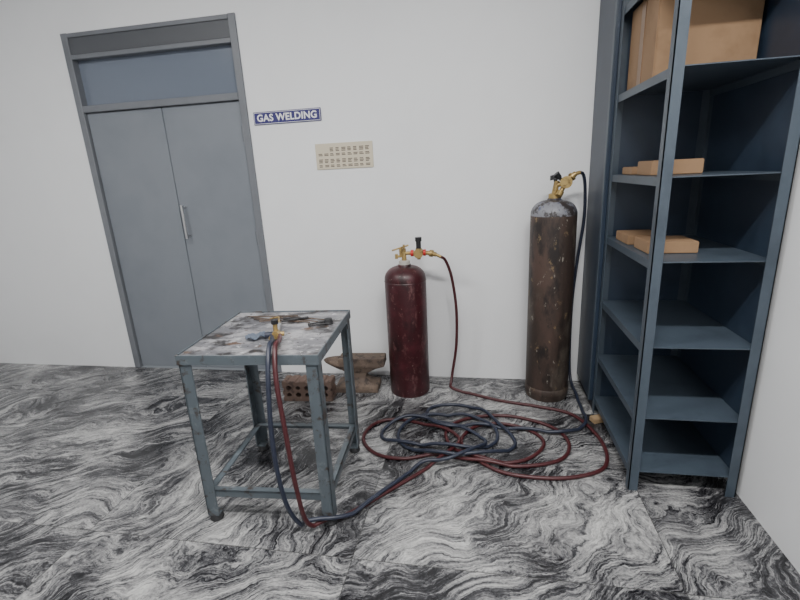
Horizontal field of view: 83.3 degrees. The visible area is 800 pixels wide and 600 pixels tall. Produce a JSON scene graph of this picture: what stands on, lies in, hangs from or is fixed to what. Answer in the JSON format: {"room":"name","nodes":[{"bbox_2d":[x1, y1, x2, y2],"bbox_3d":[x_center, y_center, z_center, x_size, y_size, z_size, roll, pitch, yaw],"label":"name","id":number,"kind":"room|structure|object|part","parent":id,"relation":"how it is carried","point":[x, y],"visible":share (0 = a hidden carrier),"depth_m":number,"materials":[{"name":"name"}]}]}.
{"room":"metal workshop","nodes":[
{"label":"metal workshop","id":0,"kind":"room"},
{"bbox_2d":[0,0,599,380],"bbox_3d":[-1.140,-0.999,3.178,5.820,3.200,0.150,0,16,10],"label":"wall","id":1,"kind":"structure","parent":0,"point":[468,110],"depth_m":3.00,"materials":[{"name":"paint"}]},
{"bbox_2d":[87,108,204,366],"bbox_3d":[-1.894,-0.399,3.447,0.594,1.950,0.043,0,16,10],"label":"leaf","id":2,"kind":"object","parent":1,"relation":"attached to","point":[129,146],"visible":0.81,"depth_m":3.39,"materials":[{"name":"grey paint"}]},
{"bbox_2d":[68,18,229,54],"bbox_3d":[-1.668,-1.763,3.022,1.195,0.135,0.104,0,16,10],"label":"header","id":3,"kind":"object","parent":1,"relation":"attached to","point":[216,29],"visible":0.56,"depth_m":2.97,"materials":[{"name":"grey paint"}]},
{"bbox_2d":[66,14,227,37],"bbox_3d":[-1.680,-1.796,2.954,1.195,0.026,0.010,0,16,10],"label":"header lip","id":4,"kind":"object","parent":3,"relation":"attached to","point":[223,16],"depth_m":2.94,"materials":[{"name":"grey metal"}]},
{"bbox_2d":[78,45,237,105],"bbox_3d":[-1.657,-1.527,3.086,1.195,0.295,0.010,0,16,10],"label":"glass","id":5,"kind":"object","parent":1,"relation":"attached to","point":[209,70],"visible":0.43,"depth_m":3.08,"materials":[{"name":"grey glass"}]},
{"bbox_2d":[60,12,281,371],"bbox_3d":[-1.612,-0.640,3.336,1.295,2.470,0.112,0,16,10],"label":"frame","id":6,"kind":"object","parent":1,"relation":"attached to","point":[83,109],"visible":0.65,"depth_m":3.13,"materials":[{"name":"paint"}]},
{"bbox_2d":[158,108,207,366],"bbox_3d":[-1.611,-0.392,3.370,0.028,1.935,0.008,0,16,10],"label":"strip","id":7,"kind":"object","parent":1,"relation":"attached to","point":[160,109],"visible":1,"depth_m":3.31,"materials":[{"name":"grey paint"}]},
{"bbox_2d":[162,101,271,368],"bbox_3d":[-1.306,-0.398,3.340,0.589,1.950,0.043,0,16,10],"label":"leaf","id":8,"kind":"object","parent":1,"relation":"attached to","point":[206,145],"visible":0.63,"depth_m":3.24,"materials":[{"name":"grey paint"}]},
{"bbox_2d":[180,205,190,238],"bbox_3d":[-1.563,-0.570,3.284,0.020,0.240,0.057,0,16,10],"label":"door handle","id":9,"kind":"object","parent":8,"relation":"attached to","point":[181,206],"depth_m":3.26,"materials":[{"name":"silver metal"}]},
{"bbox_2d":[241,126,258,244],"bbox_3d":[-1.022,-0.424,3.239,0.016,1.550,0.016,0,16,10],"label":"hinges","id":10,"kind":"object","parent":1,"relation":"attached to","point":[241,126],"visible":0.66,"depth_m":3.05,"materials":[{"name":"paint"}]},
{"bbox_2d":[253,107,321,124],"bbox_3d":[-0.744,-1.207,2.960,0.470,0.080,0.010,0,16,10],"label":"sign","id":11,"kind":"object","parent":1,"relation":"attached to","point":[307,114],"visible":1,"depth_m":2.96,"materials":[{"name":"blue plastic"}]},
{"bbox_2d":[315,141,373,169],"bbox_3d":[-0.368,-0.952,2.968,0.390,0.164,0.008,0,16,10],"label":"notice board","id":12,"kind":"object","parent":1,"relation":"attached to","point":[359,154],"visible":1,"depth_m":2.96,"materials":[{"name":"beige paper"}]},
{"bbox_2d":[0,363,799,599],"bbox_3d":[-1.552,1.275,1.195,5.720,0.050,5.000,0,16,10],"label":"floor","id":13,"kind":"structure","parent":0,"point":[102,497],"depth_m":2.01,"materials":[{"name":"marble"}]},
{"bbox_2d":[175,310,359,525],"bbox_3d":[-0.553,0.517,2.135,0.584,0.797,0.584,-1,16,7],"label":"table","id":14,"kind":"object","parent":13,"relation":"on","point":[226,344],"visible":0.94,"depth_m":1.93,"materials":[{"name":"blue paint"}]},
{"bbox_3d":[-0.839,0.597,1.916,0.050,0.722,0.050,-1,16,7],"label":"leg","id":15,"kind":"part","parent":14,"relation":"part of","materials":[{"name":"blue paint"}]},
{"bbox_3d":[-0.822,0.946,2.015,0.046,0.008,0.046,-1,16,7],"label":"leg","id":16,"kind":"part","parent":14,"relation":"part of","materials":[{"name":"blue paint"}]},
{"bbox_2d":[245,331,264,339],"bbox_3d":[-0.620,0.153,1.934,0.085,0.019,0.060,-10,17,-23],"label":"cloth","id":17,"kind":"object","parent":14,"relation":"on","point":[253,336],"visible":0.88,"depth_m":1.93,"materials":[{"name":"blue"}]},
{"bbox_3d":[-0.785,0.453,2.414,0.050,0.722,0.050,-1,16,7],"label":"leg","id":18,"kind":"part","parent":14,"relation":"part of","materials":[{"name":"blue paint"}]},
{"bbox_3d":[-0.767,0.802,2.513,0.046,0.008,0.046,-1,16,7],"label":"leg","id":19,"kind":"part","parent":14,"relation":"part of","materials":[{"name":"blue paint"}]},
{"bbox_3d":[-0.571,0.155,2.032,0.584,0.042,0.584,-1,16,7],"label":"frame","id":20,"kind":"part","parent":14,"relation":"part of","materials":[{"name":"blue paint"}]},
{"bbox_3d":[-0.572,0.144,2.029,0.572,0.008,0.572,-1,16,7],"label":"plate","id":21,"kind":"part","parent":14,"relation":"part of","materials":[{"name":"metal"}]},
{"bbox_2d":[264,316,284,339],"bbox_3d":[-0.559,0.095,2.021,0.081,0.088,0.376,-6,16,-11],"label":"torch","id":22,"kind":"object","parent":14,"relation":"on","point":[276,323],"visible":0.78,"depth_m":1.89,"materials":[{"name":"gold metal"}]},
{"bbox_3d":[-0.553,0.148,1.899,0.033,0.026,0.026,-5,16,-8],"label":"oxygen knob","id":23,"kind":"part","parent":22,"relation":"part of","materials":[{"name":"blue rubber"}]},
{"bbox_2d":[247,315,323,322],"bbox_3d":[-0.543,0.089,2.178,0.460,0.013,0.115,0,16,10],"label":"rods","id":24,"kind":"object","parent":14,"relation":"on","point":[281,316],"visible":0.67,"depth_m":2.18,"materials":[{"name":"metal"}]},
{"bbox_2d":[282,316,307,321],"bbox_3d":[-0.497,0.088,2.133,0.123,0.014,0.049,-4,16,-3],"label":"pliers","id":25,"kind":"object","parent":24,"relation":"on","point":[306,317],"visible":1,"depth_m":2.13,"materials":[{"name":"black metal"}]},
{"bbox_2d":[308,317,332,326],"bbox_3d":[-0.366,0.103,2.077,0.116,0.025,0.044,-8,17,-17],"label":"spark lighter","id":26,"kind":"object","parent":14,"relation":"on","point":[327,321],"visible":1,"depth_m":2.07,"materials":[{"name":"grey metal"}]},
{"bbox_2d":[324,317,332,324],"bbox_3d":[-0.332,0.098,2.087,0.044,0.025,0.044,-8,17,-17],"label":"cup","id":27,"kind":"object","parent":26,"relation":"on","point":[327,321],"depth_m":2.07,"materials":[{"name":"black metal"}]},
{"bbox_3d":[-0.321,0.587,1.856,0.050,0.722,0.050,-1,16,7],"label":"leg","id":28,"kind":"part","parent":14,"relation":"part of","materials":[{"name":"blue paint"}]},
{"bbox_3d":[-0.266,0.443,2.355,0.050,0.722,0.050,-1,16,7],"label":"leg","id":29,"kind":"part","parent":14,"relation":"part of","materials":[{"name":"blue paint"}]},
{"bbox_3d":[-0.249,0.793,2.454,0.046,0.008,0.046,-1,16,7],"label":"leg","id":30,"kind":"part","parent":14,"relation":"part of","materials":[{"name":"blue paint"}]},
{"bbox_2d":[282,375,336,400],"bbox_3d":[-0.614,0.598,3.058,0.340,0.145,0.110,-1,16,6],"label":"block","id":31,"kind":"object","parent":13,"relation":"on","point":[295,387],"visible":0.73,"depth_m":3.02,"materials":[{"name":"brick"}]},
{"bbox_2d":[324,353,386,392],"bbox_3d":[-0.313,0.505,3.159,0.435,0.240,0.170,-1,16,6],"label":"anvil","id":32,"kind":"object","parent":13,"relation":"on","point":[363,363],"visible":0.89,"depth_m":3.11,"materials":[{"name":"metal"}]},
{"bbox_2d":[384,237,440,397],"bbox_3d":[0.071,0.119,2.957,0.342,1.055,0.272,12,22,43],"label":"cylinder","id":33,"kind":"object","parent":13,"relation":"on","point":[405,283],"visible":1,"depth_m":2.88,"materials":[{"name":"red paint"}]},
{"bbox_3d":[0.116,-0.360,2.830,0.042,0.070,0.042,0,16,10],"label":"pressure knob","id":34,"kind":"part","parent":33,"relation":"part of","materials":[{"name":"black plastic"}]},
{"bbox_2d":[272,255,608,527],"bbox_3d":[0.212,0.320,2.434,1.655,0.940,1.123,-7,16,-13],"label":"hose","id":35,"kind":"object","parent":33,"relation":"attached to","point":[480,459],"visible":0.84,"depth_m":2.30,"materials":[{"name":"red rubber"}]},
{"bbox_2d":[525,171,580,402],"bbox_3d":[0.932,-0.062,2.784,0.273,1.413,0.270,0,16,10],"label":"cylinder","id":36,"kind":"object","parent":13,"relation":"on","point":[553,220],"visible":1,"depth_m":2.69,"materials":[{"name":"brown paint"}]},
{"bbox_2d":[265,171,587,527],"bbox_3d":[0.266,0.095,2.361,2.040,1.413,0.668,-10,17,-24],"label":"hose","id":37,"kind":"object","parent":36,"relation":"attached to","point":[468,451],"visible":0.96,"depth_m":2.43,"materials":[{"name":"blue rubber"}]},
{"bbox_3d":[0.910,-0.701,2.570,0.068,0.066,0.038,0,16,10],"label":"pressure knob","id":38,"kind":"part","parent":36,"relation":"part of","materials":[{"name":"black plastic"}]},
{"bbox_2d":[589,414,603,423],"bbox_3d":[1.167,0.691,2.623,0.110,0.030,0.050,-6,16,-12],"label":"wood offcut","id":39,"kind":"object","parent":13,"relation":"on","point":[595,419],"visible":0.56,"depth_m":2.60,"materials":[{"name":"brown wood"}]},
{"bbox_2d":[577,0,621,407],"bbox_3d":[1.344,-0.706,2.527,0.460,2.750,0.381,0,16,10],"label":"tall cabinet","id":40,"kind":"object","parent":13,"relation":"on","point":[610,10],"visible":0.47,"depth_m":2.55,"materials":[{"name":"metal"}]},
{"bbox_2d":[592,0,799,497],"bbox_3d":[1.256,-0.550,1.991,0.440,2.750,0.720,0,16,10],"label":"shelf rack","id":41,"kind":"object","parent":13,"relation":"on","point":[680,336],"visible":0.91,"depth_m":2.04,"materials":[{"name":"metal"}]},
{"bbox_2d":[616,230,698,253],"bbox_3d":[1.194,-0.283,2.122,0.210,0.050,0.440,0,16,10],"label":"cartons","id":42,"kind":"object","parent":41,"relation":"on","point":[640,239],"visible":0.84,"depth_m":1.98,"materials":[{"name":"cardboard"}]},
{"bbox_2d":[622,158,703,175],"bbox_3d":[1.188,-0.610,2.065,0.200,0.060,0.410,0,16,10],"label":"cartons","id":43,"kind":"object","parent":41,"relation":"on","point":[681,166],"visible":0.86,"depth_m":1.88,"materials":[{"name":"cardboard"}]},
{"bbox_2d":[627,0,764,89],"bbox_3d":[1.261,-1.137,1.966,0.383,0.361,0.360,0,16,10],"label":"carton","id":44,"kind":"object","parent":41,"relation":"on","point":[719,30],"visible":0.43,"depth_m":1.81,"materials":[{"name":"brown cardboard"}]},
{"bbox_2d":[724,145,799,573],"bbox_3d":[1.232,-0.284,0.232,0.100,3.200,5.000,0,16,10],"label":"wall","id":45,"kind":"structure","parent":0,"point":[768,484],"depth_m":1.71,"materials":[{"name":"paint"}]}
]}

